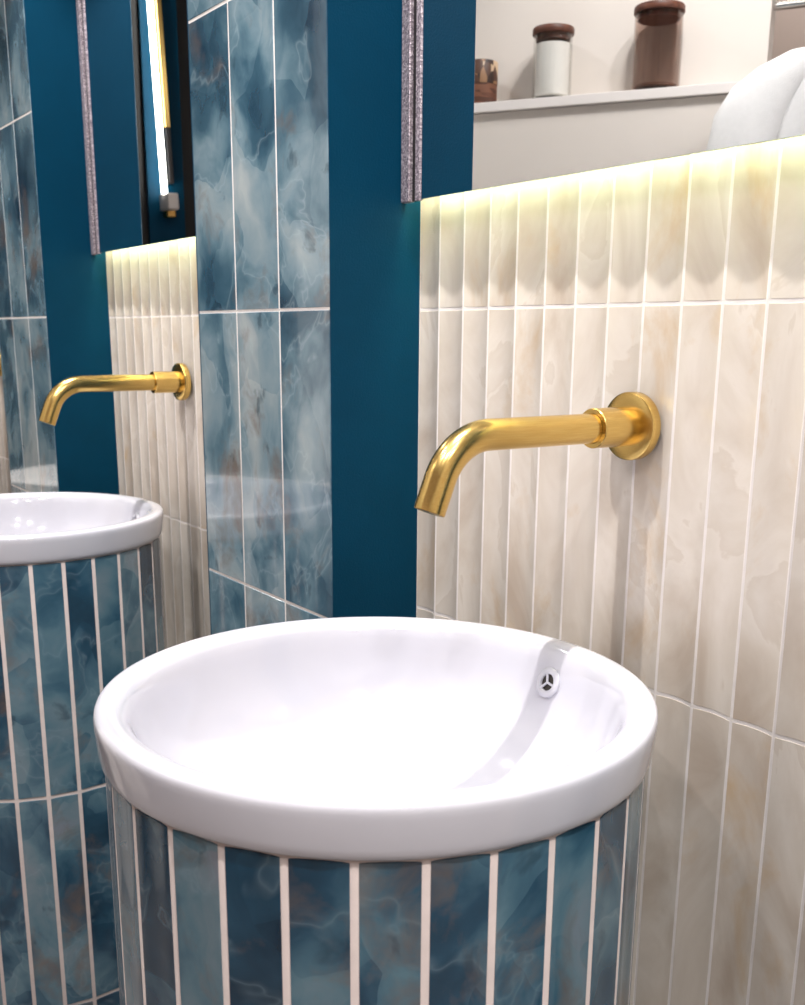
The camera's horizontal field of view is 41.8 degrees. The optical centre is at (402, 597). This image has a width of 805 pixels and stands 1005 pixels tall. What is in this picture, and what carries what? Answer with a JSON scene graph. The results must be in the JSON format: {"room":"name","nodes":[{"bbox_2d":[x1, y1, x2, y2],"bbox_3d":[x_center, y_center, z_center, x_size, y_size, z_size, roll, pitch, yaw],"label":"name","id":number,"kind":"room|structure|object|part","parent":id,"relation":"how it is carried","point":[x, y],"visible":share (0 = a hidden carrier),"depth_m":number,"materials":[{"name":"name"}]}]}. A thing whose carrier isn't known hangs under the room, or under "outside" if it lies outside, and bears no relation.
{"room":"bathroom","nodes":[
{"label":"bathroom","id":0,"kind":"room"},
{"bbox_2d":[0,0,119,494],"bbox_3d":[-0.676,-0.711,2.178,0.243,2.600,0.351,-9,17,-34],"label":"wall","id":1,"kind":"structure","parent":0,"point":[55,323],"depth_m":2.03,"materials":[{"name":"teal paint"}]},
{"bbox_2d":[186,0,420,634],"bbox_3d":[-0.081,-0.500,1.348,0.243,2.600,0.351,-9,17,-34],"label":"wall","id":2,"kind":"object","parent":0,"point":[308,246],"visible":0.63,"depth_m":1.25,"materials":[{"name":"blue tile"}]},
{"bbox_2d":[0,136,804,1004],"bbox_3d":[-0.328,-0.614,1.797,0.120,2.600,2.777,-9,17,-34],"label":"wall","id":3,"kind":"structure","parent":0,"point":[678,282],"depth_m":1.00,"materials":[{"name":"beige tile"}]},
{"bbox_2d":[39,363,190,425],"bbox_3d":[-0.480,-0.338,1.753,0.251,0.097,0.063,-9,17,-34],"label":"tap","id":4,"kind":"object","parent":3,"relation":"attached to","point":[177,381],"visible":1,"depth_m":1.74,"materials":[{"name":"gold metal"}]},
{"bbox_3d":[-0.500,-0.326,1.742,0.203,0.079,0.027,-9,17,-34],"label":"spout","id":5,"kind":"part","parent":4,"relation":"part of","materials":[{"name":"gold metal"}]},
{"bbox_2d":[76,0,195,254],"bbox_3d":[-0.388,-1.085,1.635,0.029,1.022,0.689,-9,17,-33],"label":"wall mirror","id":6,"kind":"object","parent":3,"relation":"attached to","point":[134,56],"visible":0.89,"depth_m":1.78,"materials":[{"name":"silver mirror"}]},
{"bbox_3d":[-0.574,-1.149,1.885,0.006,1.022,0.009,-9,17,-33],"label":"trim","id":7,"kind":"part","parent":6,"relation":"part of","materials":[{"name":"silver metal"}]},
{"bbox_2d":[414,392,660,517],"bbox_3d":[0.115,-0.127,0.924,0.251,0.097,0.063,-9,17,-34],"label":"tap","id":8,"kind":"object","parent":3,"relation":"attached to","point":[630,425],"visible":1,"depth_m":0.91,"materials":[{"name":"gold metal"}]},
{"bbox_3d":[0.096,-0.115,0.912,0.203,0.079,0.027,-9,17,-34],"label":"spout","id":9,"kind":"part","parent":8,"relation":"part of","materials":[{"name":"gold metal"}]},
{"bbox_2d":[401,0,804,203],"bbox_3d":[0.210,-0.875,0.806,0.028,1.022,0.689,-9,17,-34],"label":"wall mirror","id":10,"kind":"object","parent":3,"relation":"attached to","point":[496,93],"visible":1,"depth_m":0.96,"materials":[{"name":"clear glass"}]},
{"bbox_3d":[0.022,-0.938,1.055,0.006,1.022,0.009,-9,17,-34],"label":"trim","id":11,"kind":"part","parent":10,"relation":"part of","materials":[{"name":"silver metal"}]},
{"bbox_3d":[-1.190,0.906,1.254,2.700,0.100,5.500,-9,17,-34],"label":"floor","id":12,"kind":"structure","parent":0,"visible":0},
{"bbox_2d":[0,535,165,1004],"bbox_3d":[-0.619,0.300,1.808,0.437,0.818,0.439,-9,17,-34],"label":"pedestal","id":13,"kind":"object","parent":12,"relation":"on","point":[68,628],"visible":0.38,"depth_m":1.61,"materials":[{"name":"tile"}]},
{"bbox_2d":[0,492,163,564],"bbox_3d":[-0.617,-0.060,1.718,0.452,0.160,0.452,-9,17,-34],"label":"washbasin","id":14,"kind":"object","parent":13,"relation":"on","point":[36,527],"visible":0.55,"depth_m":1.82,"materials":[{"name":"white ceramic"}]},
{"bbox_2d":[106,777,644,1004],"bbox_3d":[-0.024,0.511,0.978,0.438,0.818,0.438,-9,17,-34],"label":"pedestal","id":15,"kind":"object","parent":12,"relation":"on","point":[550,920],"visible":0.46,"depth_m":0.70,"materials":[{"name":"tile"}]},
{"bbox_2d":[93,616,657,860],"bbox_3d":[-0.021,0.150,0.888,0.452,0.160,0.452,-9,17,-34],"label":"washbasin","id":16,"kind":"object","parent":15,"relation":"on","point":[370,738],"visible":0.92,"depth_m":0.96,"materials":[{"name":"white ceramic"}]}
]}

